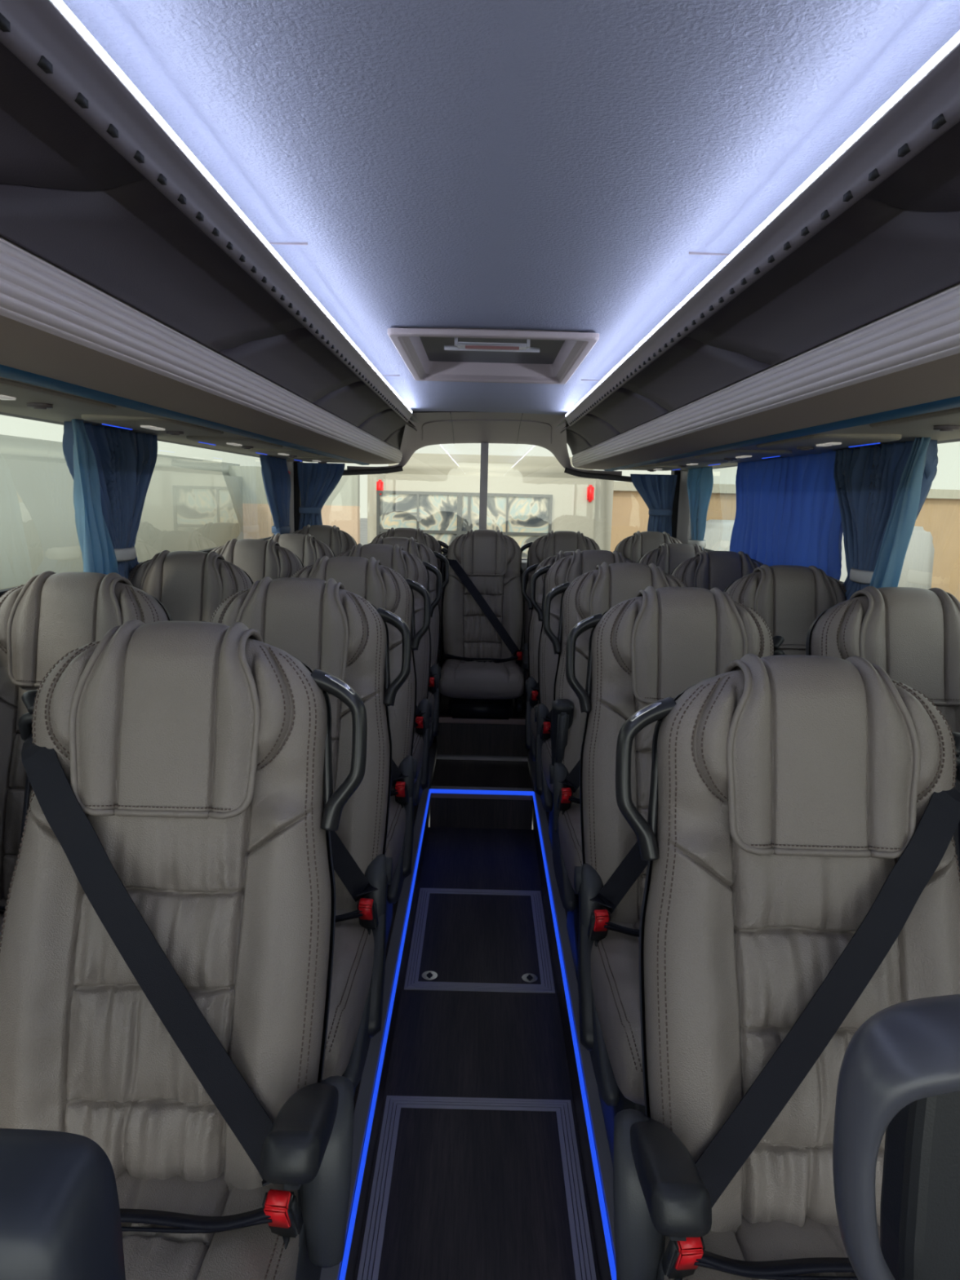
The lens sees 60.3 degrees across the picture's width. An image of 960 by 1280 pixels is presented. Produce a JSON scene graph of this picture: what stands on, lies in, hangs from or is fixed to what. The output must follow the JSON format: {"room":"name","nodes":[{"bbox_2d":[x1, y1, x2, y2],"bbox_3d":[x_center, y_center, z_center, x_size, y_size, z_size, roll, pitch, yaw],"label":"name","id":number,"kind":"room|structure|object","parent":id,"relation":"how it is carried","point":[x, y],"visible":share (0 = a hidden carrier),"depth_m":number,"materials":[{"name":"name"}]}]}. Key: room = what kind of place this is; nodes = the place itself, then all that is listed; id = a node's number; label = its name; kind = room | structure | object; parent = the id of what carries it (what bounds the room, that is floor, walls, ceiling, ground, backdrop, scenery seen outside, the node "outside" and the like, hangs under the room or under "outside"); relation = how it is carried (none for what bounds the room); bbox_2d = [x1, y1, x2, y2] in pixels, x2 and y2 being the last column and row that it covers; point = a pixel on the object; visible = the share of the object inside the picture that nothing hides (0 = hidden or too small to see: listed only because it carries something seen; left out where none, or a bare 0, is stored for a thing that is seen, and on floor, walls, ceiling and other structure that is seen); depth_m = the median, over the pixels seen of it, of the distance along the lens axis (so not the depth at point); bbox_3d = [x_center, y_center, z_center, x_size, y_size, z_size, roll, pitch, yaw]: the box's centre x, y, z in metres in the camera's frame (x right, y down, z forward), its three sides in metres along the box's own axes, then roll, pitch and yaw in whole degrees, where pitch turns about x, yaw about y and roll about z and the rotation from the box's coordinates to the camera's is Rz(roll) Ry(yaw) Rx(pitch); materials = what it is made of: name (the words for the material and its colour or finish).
{"room":"vehicle interior","nodes":[
{"label":"vehicle interior","id":0,"kind":"room"},
{"bbox_2d":[0,412,259,457],"bbox_3d":[-1.231,0.011,2.226,0.060,1.950,6.270,1,10,0],"label":"wall","id":1,"kind":"structure","parent":0,"point":[1,413],"depth_m":2.46,"materials":[{"name":"grey plastic"}]},
{"bbox_2d":[0,586,17,596],"bbox_3d":[-1.221,-0.283,1.763,0.025,0.460,1.762,1,10,0],"label":"trim","id":2,"kind":"structure","parent":1,"relation":"attached to","point":[2,591],"depth_m":2.12,"materials":[{"name":"black rubber"}]},
{"bbox_2d":[138,524,274,563],"bbox_3d":[-1.212,-0.644,3.821,0.025,0.460,2.202,1,10,0],"label":"trim","id":3,"kind":"structure","parent":1,"relation":"attached to","point":[208,550],"depth_m":3.73,"materials":[{"name":"black rubber"}]},
{"bbox_2d":[0,0,418,465],"bbox_3d":[-0.756,-0.679,2.021,0.833,0.298,6.110,1,10,0],"label":"overhead luggage rack","id":4,"kind":"object","parent":1,"relation":"attached to","point":[136,295],"visible":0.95,"depth_m":1.16,"materials":[{"name":"grey plastic"}]},
{"bbox_2d":[0,395,16,399],"bbox_3d":[-0.903,-0.459,1.563,0.032,0.006,0.052,1,10,0],"label":"light","id":5,"kind":"object","parent":4,"relation":"on","point":[2,397],"depth_m":1.56,"materials":[{"name":"grey plastic"}]},
{"bbox_2d":[71,418,118,574],"bbox_3d":[-1.101,-0.377,2.370,0.051,0.481,0.209,1,10,0],"label":"curtain","id":6,"kind":"object","parent":4,"relation":"hanging from","point":[98,553],"visible":0.9,"depth_m":2.31,"materials":[{"name":"blue fabric"}]},
{"bbox_2d":[62,420,157,578],"bbox_3d":[-1.135,-0.420,2.612,0.090,0.481,0.610,2,10,1],"label":"curtain","id":7,"kind":"object","parent":4,"relation":"hanging from","point":[126,460],"visible":0.76,"depth_m":2.56,"materials":[{"name":"blue fabric"}]},
{"bbox_2d":[102,423,132,430],"bbox_3d":[-1.004,-0.591,2.292,0.006,0.004,0.180,1,10,0],"label":"light","id":8,"kind":"object","parent":4,"relation":"on","point":[108,424],"depth_m":2.28,"materials":[{"name":"blue plastic"}]},
{"bbox_2d":[140,425,156,428],"bbox_3d":[-0.900,-0.579,2.248,0.032,0.006,0.052,1,10,0],"label":"light","id":9,"kind":"object","parent":4,"relation":"on","point":[142,426],"depth_m":2.23,"materials":[{"name":"grey plastic"}]},
{"bbox_2d":[149,427,164,430],"bbox_3d":[-0.900,-0.589,2.307,0.032,0.006,0.052,1,10,0],"label":"light","id":10,"kind":"object","parent":4,"relation":"on","point":[157,428],"depth_m":2.30,"materials":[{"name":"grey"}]},
{"bbox_2d":[259,454,290,534],"bbox_3d":[-1.127,-0.761,4.557,0.090,0.481,0.582,1,10,0],"label":"curtain","id":11,"kind":"object","parent":4,"relation":"hanging from","point":[274,470],"visible":0.87,"depth_m":4.55,"materials":[{"name":"blue fabric"}]},
{"bbox_2d":[286,461,294,533],"bbox_3d":[-1.198,-0.865,5.077,0.062,0.500,0.350,1,10,0],"label":"trim","id":12,"kind":"structure","parent":1,"relation":"attached to","point":[290,464],"depth_m":5.13,"materials":[{"name":"grey"}]},
{"bbox_2d":[293,461,302,531],"bbox_3d":[-1.154,-0.875,5.243,0.050,0.695,0.100,1,10,0],"label":"trim","id":13,"kind":"structure","parent":1,"relation":"attached to","point":[296,488],"depth_m":5.19,"materials":[{"name":"black rubber"}]},
{"bbox_2d":[353,693,441,1112],"bbox_3d":[-0.744,0.966,2.391,0.980,0.415,6.270,1,10,0],"label":"floor","id":14,"kind":"structure","parent":1,"relation":"attached to","point":[415,806],"depth_m":2.80,"materials":[{"name":"brown wood"}]},
{"bbox_2d":[0,570,172,941],"bbox_3d":[-0.965,0.472,1.755,0.469,1.178,0.777,1,10,0],"label":"seat","id":15,"kind":"object","parent":14,"relation":"on","point":[51,615],"visible":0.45,"depth_m":1.89,"materials":[{"name":"grey leather"}]},
{"bbox_2d":[0,897,6,941],"bbox_3d":[-0.967,0.677,1.645,0.444,0.187,0.490,1,10,0],"label":"cushion","id":16,"kind":"object","parent":15,"relation":"on","point":[2,900],"depth_m":1.77,"materials":[{"name":"grey leather"}]},
{"bbox_2d":[0,619,367,1279],"bbox_3d":[-0.435,0.611,1.005,0.538,1.188,0.777,1,10,0],"label":"seat","id":17,"kind":"object","parent":14,"relation":"on","point":[167,936],"visible":0.94,"depth_m":1.12,"materials":[{"name":"grey leather"}]},
{"bbox_2d":[0,1128,125,1279],"bbox_3d":[-0.387,0.522,0.611,0.237,0.266,0.138,1,10,0],"label":"armrest","id":18,"kind":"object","parent":17,"relation":"attached to","point":[60,1216],"depth_m":0.60,"materials":[{"name":"grey"}]},
{"bbox_2d":[115,1168,299,1279],"bbox_3d":[-0.452,0.811,0.894,0.444,0.187,0.490,1,10,0],"label":"cushion","id":19,"kind":"object","parent":17,"relation":"on","point":[177,1224],"depth_m":1.01,"materials":[{"name":"grey leather"}]},
{"bbox_2d":[128,550,253,622],"bbox_3d":[-0.962,0.344,2.480,0.469,1.179,0.777,1,10,0],"label":"seat","id":20,"kind":"object","parent":14,"relation":"on","point":[191,585],"visible":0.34,"depth_m":2.62,"materials":[{"name":"grey leather"}]},
{"bbox_2d":[208,538,304,582],"bbox_3d":[-0.958,0.214,3.222,0.469,1.178,0.777,1,10,0],"label":"seat","id":21,"kind":"object","parent":14,"relation":"on","point":[260,559],"visible":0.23,"depth_m":3.37,"materials":[{"name":"grey leather"}]},
{"bbox_2d":[265,533,335,567],"bbox_3d":[-0.955,0.092,3.952,0.469,1.167,0.777,1,10,0],"label":"seat","id":22,"kind":"object","parent":14,"relation":"on","point":[307,548],"visible":0.19,"depth_m":4.10,"materials":[{"name":"grey leather"}]},
{"bbox_2d":[203,576,411,1097],"bbox_3d":[-0.438,0.485,1.755,0.527,1.177,0.777,1,10,0],"label":"seat","id":23,"kind":"object","parent":14,"relation":"on","point":[331,628],"visible":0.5,"depth_m":1.89,"materials":[{"name":"grey leather"}]},
{"bbox_2d":[322,907,374,1079],"bbox_3d":[-0.449,0.690,1.645,0.444,0.187,0.490,1,10,0],"label":"cushion","id":24,"kind":"object","parent":23,"relation":"on","point":[352,999],"depth_m":1.60,"materials":[{"name":"grey leather"}]},
{"bbox_2d":[292,524,357,556],"bbox_3d":[-0.948,-0.144,4.641,0.469,0.974,0.777,1,10,0],"label":"seat","id":25,"kind":"object","parent":14,"relation":"on","point":[340,541],"visible":0.2,"depth_m":4.80,"materials":[{"name":"grey leather"}]},
{"bbox_2d":[290,555,431,946],"bbox_3d":[-0.435,0.360,2.481,0.527,1.173,0.777,1,10,0],"label":"seat","id":26,"kind":"object","parent":14,"relation":"on","point":[383,587],"visible":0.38,"depth_m":2.61,"materials":[{"name":"grey leather"}]},
{"bbox_2d":[385,795,405,878],"bbox_3d":[-0.446,0.567,2.372,0.444,0.187,0.490,1,10,0],"label":"cushion","id":27,"kind":"object","parent":26,"relation":"on","point":[395,848],"depth_m":2.36,"materials":[{"name":"grey leather"}]},
{"bbox_2d":[336,543,442,804],"bbox_3d":[-0.432,0.231,3.223,0.527,1.170,0.777,1,10,0],"label":"seat","id":28,"kind":"object","parent":14,"relation":"on","point":[405,563],"visible":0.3,"depth_m":3.36,"materials":[{"name":"grey leather"}]},
{"bbox_2d":[412,727,423,783],"bbox_3d":[-0.443,0.440,3.114,0.444,0.187,0.490,1,10,0],"label":"cushion","id":29,"kind":"object","parent":28,"relation":"on","point":[418,744],"depth_m":3.13,"materials":[{"name":"grey leather"}]},
{"bbox_2d":[367,536,448,746],"bbox_3d":[-0.429,0.107,3.952,0.527,1.162,0.777,1,10,0],"label":"seat","id":30,"kind":"object","parent":14,"relation":"on","point":[422,552],"visible":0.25,"depth_m":4.09,"materials":[{"name":"grey leather"}]},
{"bbox_2d":[427,690,434,724],"bbox_3d":[-0.440,0.320,3.844,0.444,0.187,0.490,1,10,0],"label":"cushion","id":31,"kind":"object","parent":30,"relation":"on","point":[431,693],"depth_m":3.88,"materials":[{"name":"grey leather"}]},
{"bbox_2d":[370,527,448,696],"bbox_3d":[-0.436,-0.117,4.563,0.527,0.973,0.777,1,10,0],"label":"seat","id":32,"kind":"object","parent":14,"relation":"on","point":[423,538],"visible":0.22,"depth_m":4.74,"materials":[{"name":"grey leather"}]},
{"bbox_2d":[353,826,599,1279],"bbox_3d":[-0.006,1.306,1.645,0.528,0.001,4.690,1,10,0],"label":"floor","id":33,"kind":"structure","parent":0,"point":[476,1044],"depth_m":2.46,"materials":[{"name":"brown wood"}]},
{"bbox_2d":[320,742,436,1279],"bbox_3d":[-0.263,1.075,2.357,0.044,0.195,6.170,1,10,0],"label":"aisle step edge","id":34,"kind":"object","parent":33,"relation":"on","point":[369,1103],"visible":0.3,"depth_m":2.08,"materials":[{"name":"blue"}]},
{"bbox_2d":[356,1095,596,1279],"bbox_3d":[-0.005,1.288,1.728,0.485,0.005,0.920,1,10,0],"label":"floor hatch","id":35,"kind":"object","parent":33,"relation":"on","point":[480,1188],"visible":1,"depth_m":1.88,"materials":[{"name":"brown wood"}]},
{"bbox_2d":[404,888,555,993],"bbox_3d":[0.000,1.065,2.994,0.485,0.008,0.690,1,10,0],"label":"floor hatch","id":36,"kind":"object","parent":33,"relation":"on","point":[474,940],"visible":1,"depth_m":2.93,"materials":[{"name":"brown wood"}]},
{"bbox_2d":[430,693,533,829],"bbox_3d":[0.012,0.582,4.634,0.488,0.414,1.473,1,10,0],"label":"step","id":37,"kind":"structure","parent":33,"relation":"on","point":[482,778],"depth_m":4.17,"materials":[{"name":"brown wood"}]},
{"bbox_2d":[439,528,528,719],"bbox_3d":[0.029,-0.097,4.502,0.554,0.977,0.797,1,10,0],"label":"seat","id":38,"kind":"object","parent":37,"relation":"on","point":[482,660],"visible":0.98,"depth_m":4.61,"materials":[{"name":"grey leather"}]},
{"bbox_2d":[439,658,524,699],"bbox_3d":[0.008,0.206,4.411,0.444,0.187,0.490,1,10,0],"label":"cushion","id":39,"kind":"object","parent":38,"relation":"on","point":[460,678],"depth_m":4.18,"materials":[{"name":"grey leather"}]},
{"bbox_2d":[527,750,616,1279],"bbox_3d":[0.262,1.088,2.357,0.044,0.195,6.170,1,10,0],"label":"aisle step edge","id":40,"kind":"object","parent":33,"relation":"on","point":[597,1166],"visible":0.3,"depth_m":2.07,"materials":[{"name":"blue"}]},
{"bbox_2d":[440,558,527,673],"bbox_3d":[0.028,-0.411,5.354,2.435,2.140,0.050,1,10,0],"label":"wall","id":41,"kind":"structure","parent":0,"point":[522,640],"depth_m":5.39,"materials":[{"name":"grey"}]},
{"bbox_2d":[297,462,345,529],"bbox_3d":[-0.994,-0.830,5.172,0.293,0.541,0.111,-1,10,-11],"label":"curtain","id":42,"kind":"object","parent":41,"relation":"hanging from","point":[317,481],"visible":0.75,"depth_m":5.13,"materials":[{"name":"blue fabric"}]},
{"bbox_2d":[479,442,488,529],"bbox_3d":[0.022,-0.896,5.252,0.048,0.750,0.025,1,10,0],"label":"trim","id":43,"kind":"structure","parent":41,"relation":"attached to","point":[484,446],"depth_m":5.23,"materials":[{"name":"silver metal"}]},
{"bbox_2d":[342,412,631,482],"bbox_3d":[0.018,-1.084,4.733,2.612,0.323,1.173,1,10,0],"label":"header","id":44,"kind":"object","parent":41,"relation":"attached to","point":[542,430],"visible":0.88,"depth_m":4.85,"materials":[{"name":"grey plastic"}]},
{"bbox_2d":[412,411,568,426],"bbox_3d":[0.051,-1.351,5.113,2.435,0.205,0.060,1,10,0],"label":"trim","id":45,"kind":"structure","parent":41,"relation":"attached to","point":[412,411],"depth_m":5.08,"materials":[{"name":"grey plastic"}]},
{"bbox_2d":[521,560,527,569],"bbox_3d":[0.029,-0.480,5.215,2.435,0.045,0.200,1,10,0],"label":"trim","id":46,"kind":"structure","parent":41,"relation":"attached to","point":[523,562],"depth_m":5.12,"materials":[{"name":"white plastic"}]},
{"bbox_2d":[630,474,677,536],"bbox_3d":[1.069,-0.768,5.160,0.291,0.521,0.110,1,10,0],"label":"curtain","id":47,"kind":"object","parent":41,"relation":"hanging from","point":[657,491],"visible":0.7,"depth_m":5.13,"materials":[{"name":"blue fabric"}]},
{"bbox_2d":[62,0,959,415],"bbox_3d":[0.033,-0.702,1.552,0.940,0.058,5.200,1,10,0],"label":"ceiling","id":48,"kind":"structure","parent":0,"point":[546,165],"depth_m":1.04,"materials":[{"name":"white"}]},
{"bbox_2d":[386,327,599,384],"bbox_3d":[0.039,-0.947,2.717,0.584,0.075,0.940,1,10,0],"label":"roof hatch","id":49,"kind":"object","parent":48,"relation":"attached to","point":[486,355],"visible":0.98,"depth_m":2.79,"materials":[{"name":"grey plastic"}]},
{"bbox_2d":[268,242,730,381],"bbox_3d":[0.037,-0.866,2.356,0.860,0.005,1.702,1,10,0],"label":"trim","id":50,"kind":"structure","parent":48,"relation":"attached to","point":[277,243],"depth_m":1.52,"materials":[{"name":"grey plastic"}]},
{"bbox_2d":[712,438,959,469],"bbox_3d":[1.264,0.072,2.226,0.060,1.950,6.270,1,10,0],"label":"wall","id":51,"kind":"structure","parent":0,"point":[952,440],"depth_m":2.29,"materials":[{"name":"grey"}]},
{"bbox_2d":[527,753,567,919],"bbox_3d":[0.737,1.002,2.391,0.958,0.415,6.270,1,10,0],"label":"trim","id":52,"kind":"structure","parent":51,"relation":"attached to","point":[547,812],"depth_m":4.07,"materials":[{"name":"black plastic"}]},
{"bbox_2d":[521,550,581,761],"bbox_3d":[0.461,0.157,3.927,0.527,1.116,0.777,1,10,0],"label":"seat","id":53,"kind":"object","parent":52,"relation":"on","point":[531,686],"visible":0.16,"depth_m":4.05,"materials":[{"name":"grey leather"}]},
{"bbox_2d":[530,700,539,742],"bbox_3d":[0.462,0.393,3.822,0.444,0.187,0.490,1,10,0],"label":"cushion","id":54,"kind":"object","parent":53,"relation":"on","point":[533,703],"depth_m":3.85,"materials":[{"name":"grey leather"}]},
{"bbox_2d":[520,530,600,706],"bbox_3d":[0.474,-0.097,4.562,0.527,0.978,0.777,1,10,0],"label":"seat","id":55,"kind":"object","parent":52,"relation":"on","point":[544,547],"visible":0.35,"depth_m":4.72,"materials":[{"name":"grey leather"}]},
{"bbox_2d":[525,670,528,679],"bbox_3d":[0.473,0.206,4.470,0.444,0.187,0.490,1,10,0],"label":"cushion","id":56,"kind":"object","parent":55,"relation":"on","point":[527,672],"depth_m":4.42,"materials":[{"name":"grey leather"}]},
{"bbox_2d":[529,549,636,847],"bbox_3d":[0.459,0.258,3.193,0.527,1.170,0.777,1,10,0],"label":"seat","id":57,"kind":"object","parent":52,"relation":"on","point":[566,569],"visible":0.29,"depth_m":3.33,"materials":[{"name":"grey leather"}]},
{"bbox_2d":[541,736,553,793],"bbox_3d":[0.460,0.468,3.084,0.444,0.187,0.490,1,10,0],"label":"cushion","id":58,"kind":"object","parent":57,"relation":"on","point":[547,788],"depth_m":3.08,"materials":[{"name":"grey leather"}]},
{"bbox_2d":[542,561,686,982],"bbox_3d":[0.456,0.385,2.451,0.527,1.178,0.777,1,10,0],"label":"seat","id":59,"kind":"object","parent":52,"relation":"on","point":[592,593],"visible":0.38,"depth_m":2.58,"materials":[{"name":"grey leather"}]},
{"bbox_2d":[558,802,582,890],"bbox_3d":[0.457,0.590,2.341,0.444,0.187,0.490,1,10,0],"label":"cushion","id":60,"kind":"object","parent":59,"relation":"on","point":[570,847],"depth_m":2.32,"materials":[{"name":"grey leather"}]},
{"bbox_2d":[614,530,682,563],"bbox_3d":[0.998,-0.101,4.641,0.469,0.984,0.777,1,10,0],"label":"seat","id":61,"kind":"object","parent":52,"relation":"on","point":[633,547],"visible":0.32,"depth_m":4.80,"materials":[{"name":"grey leather"}]},
{"bbox_2d":[637,542,708,573],"bbox_3d":[0.989,0.144,3.932,0.469,1.166,0.777,1,10,0],"label":"seat","id":62,"kind":"object","parent":52,"relation":"on","point":[668,557],"visible":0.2,"depth_m":4.08,"materials":[{"name":"grey leather"}]},
{"bbox_2d":[565,586,785,1165],"bbox_3d":[0.453,0.510,1.725,0.527,1.180,0.777,1,10,0],"label":"seat","id":63,"kind":"object","parent":52,"relation":"on","point":[651,646],"visible":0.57,"depth_m":1.85,"materials":[{"name":"grey leather"}]},
{"bbox_2d":[590,918,644,1106],"bbox_3d":[0.454,0.714,1.615,0.444,0.187,0.490,1,10,0],"label":"cushion","id":64,"kind":"object","parent":63,"relation":"on","point":[615,991],"depth_m":1.56,"materials":[{"name":"grey leather"}]},
{"bbox_2d":[670,550,763,591],"bbox_3d":[0.986,0.266,3.203,0.469,1.178,0.777,1,10,0],"label":"seat","id":65,"kind":"object","parent":52,"relation":"on","point":[709,570],"visible":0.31,"depth_m":3.35,"materials":[{"name":"grey leather"}]},
{"bbox_2d":[724,564,846,655],"bbox_3d":[0.983,0.394,2.461,0.469,1.182,0.777,1,10,0],"label":"seat","id":66,"kind":"object","parent":52,"relation":"on","point":[788,598],"visible":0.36,"depth_m":2.60,"materials":[{"name":"grey leather"}]},
{"bbox_2d":[613,653,959,1279],"bbox_3d":[0.443,0.648,0.988,0.538,1.164,0.777,1,10,0],"label":"seat","id":67,"kind":"object","parent":52,"relation":"on","point":[799,840],"visible":0.92,"depth_m":1.11,"materials":[{"name":"grey leather"}]},
{"bbox_2d":[664,1214,879,1279],"bbox_3d":[0.450,0.861,0.879,0.444,0.187,0.490,1,10,0],"label":"cushion","id":68,"kind":"object","parent":67,"relation":"on","point":[738,1246],"depth_m":1.04,"materials":[{"name":"grey leather"}]},
{"bbox_2d":[832,994,959,1279],"bbox_3d":[0.337,0.423,0.594,0.192,0.365,0.152,1,10,0],"label":"armrest","id":69,"kind":"object","parent":67,"relation":"attached to","point":[900,1072],"visible":1,"depth_m":0.56,"materials":[{"name":"grey plastic"}]},
{"bbox_2d":[805,586,959,733],"bbox_3d":[0.980,0.516,1.734,0.469,1.192,0.777,1,10,0],"label":"seat","id":70,"kind":"object","parent":52,"relation":"on","point":[913,634],"visible":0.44,"depth_m":1.87,"materials":[{"name":"grey leather"}]},
{"bbox_2d":[671,470,680,537],"bbox_3d":[1.230,-0.816,5.243,0.050,0.695,0.100,1,10,0],"label":"trim","id":71,"kind":"structure","parent":51,"relation":"attached to","point":[675,505],"depth_m":5.19,"materials":[{"name":"black rubber"}]},
{"bbox_2d":[675,471,691,543],"bbox_3d":[1.274,-0.804,5.077,0.062,0.500,0.350,1,10,0],"label":"trim","id":72,"kind":"structure","parent":51,"relation":"attached to","point":[683,526],"depth_m":5.05,"materials":[{"name":"grey"}]},
{"bbox_2d":[557,31,959,471],"bbox_3d":[0.820,-0.640,2.021,0.833,0.298,6.110,1,10,0],"label":"overhead luggage rack","id":73,"kind":"object","parent":51,"relation":"attached to","point":[834,324],"visible":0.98,"depth_m":1.28,"materials":[{"name":"grey plastic"}]},
{"bbox_2d":[687,466,713,548],"bbox_3d":[1.198,-0.708,4.575,0.090,0.480,0.459,1,10,0],"label":"curtain","id":74,"kind":"object","parent":73,"relation":"hanging from","point":[700,481],"visible":0.83,"depth_m":4.47,"materials":[{"name":"blue fabric"}]},
{"bbox_2d":[740,455,751,457],"bbox_3d":[0.963,-0.664,2.991,0.032,0.006,0.052,1,10,0],"label":"light","id":75,"kind":"object","parent":73,"relation":"on","point":[741,456],"depth_m":2.97,"materials":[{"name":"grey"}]},
{"bbox_2d":[729,448,853,580],"bbox_3d":[1.193,-0.481,3.286,0.047,0.481,1.220,1,10,0],"label":"curtain","id":76,"kind":"object","parent":73,"relation":"hanging from","point":[788,512],"visible":0.82,"depth_m":3.16,"materials":[{"name":"blue fabric"}]},
{"bbox_2d":[815,443,829,446],"bbox_3d":[0.960,-0.544,2.307,0.032,0.006,0.052,1,10,0],"label":"light","id":77,"kind":"object","parent":73,"relation":"on","point":[816,444],"depth_m":2.30,"materials":[{"name":"grey plastic"}]},
{"bbox_2d":[824,442,841,445],"bbox_3d":[0.959,-0.533,2.248,0.032,0.006,0.052,1,10,0],"label":"light","id":78,"kind":"object","parent":73,"relation":"on","point":[825,443],"depth_m":2.24,"materials":[{"name":"grey plastic"}]},
{"bbox_2d":[848,442,879,447],"bbox_3d":[1.063,-0.540,2.292,0.006,0.004,0.180,1,10,0],"label":"light","id":79,"kind":"object","parent":73,"relation":"on","point":[871,443],"depth_m":2.28,"materials":[{"name":"blue plastic"}]},
{"bbox_2d":[833,440,937,599],"bbox_3d":[1.188,-0.344,2.504,0.090,0.481,0.569,1,10,-2],"label":"curtain","id":80,"kind":"object","parent":73,"relation":"hanging from","point":[867,479],"visible":0.69,"depth_m":2.49,"materials":[{"name":"blue fabric"}]},
{"bbox_2d":[869,437,930,588],"bbox_3d":[1.152,-0.309,2.296,0.052,0.481,0.242,1,10,0],"label":"curtain","id":81,"kind":"object","parent":73,"relation":"hanging from","point":[901,522],"visible":0.82,"depth_m":2.25,"materials":[{"name":"blue fabric"}]},
{"label":"outside","id":82,"kind":"structure","parent":0,"visible":0},
{"bbox_2d":[360,518,533,829],"bbox_3d":[0.025,-1.023,20.126,120.000,0.001,120.000,1,10,0],"label":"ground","id":83,"kind":"structure","parent":82,"point":[363,522],"depth_m":50.98,"materials":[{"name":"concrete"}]},
{"bbox_2d":[0,434,243,590],"bbox_3d":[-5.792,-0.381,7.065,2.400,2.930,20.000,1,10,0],"label":"minibus","id":84,"kind":"object","parent":83,"relation":"on","point":[190,504],"visible":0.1,"depth_m":9.24,"materials":[{"name":"beige paint"}]},
{"bbox_2d":[228,466,359,544],"bbox_3d":[-7.154,-1.962,16.083,9.600,2.900,0.300,1,10,0],"label":"wall","id":85,"kind":"structure","parent":83,"relation":"on","point":[341,508],"depth_m":15.82,"materials":[{"name":"beige paint"}]},
{"bbox_2d":[367,453,613,558],"bbox_3d":[0.092,-0.900,11.043,2.580,2.860,4.935,1,10,0],"label":"coach","id":86,"kind":"object","parent":83,"relation":"on","point":[529,498],"visible":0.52,"depth_m":8.50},
{"bbox_2d":[376,480,383,494],"bbox_3d":[-1.023,-1.554,8.463,0.070,0.170,0.060,1,10,0],"label":"marker lamp","id":87,"kind":"object","parent":86,"relation":"attached to","point":[380,484],"depth_m":8.44,"materials":[{"name":"red"}]},
{"bbox_2d":[586,484,594,502],"bbox_3d":[1.129,-1.500,8.463,0.070,0.170,0.060,1,10,0],"label":"marker lamp","id":88,"kind":"object","parent":86,"relation":"attached to","point":[590,488],"depth_m":8.45,"materials":[{"name":"red"}]},
{"bbox_2d":[610,481,959,602],"bbox_3d":[9.756,-2.163,19.874,16.800,2.800,6.220,1,10,0],"label":"building","id":89,"kind":"structure","parent":83,"relation":"on","point":[939,515],"depth_m":16.80,"materials":[{"name":"beige paint"}]},
{"bbox_2d":[703,519,934,589],"bbox_3d":[4.649,-0.846,13.542,4.739,2.150,1.960,0,10,-8],"label":"van","id":90,"kind":"object","parent":83,"relation":"on","point":[917,566],"visible":0.09,"depth_m":12.80,"materials":[{"name":"grey paint"}]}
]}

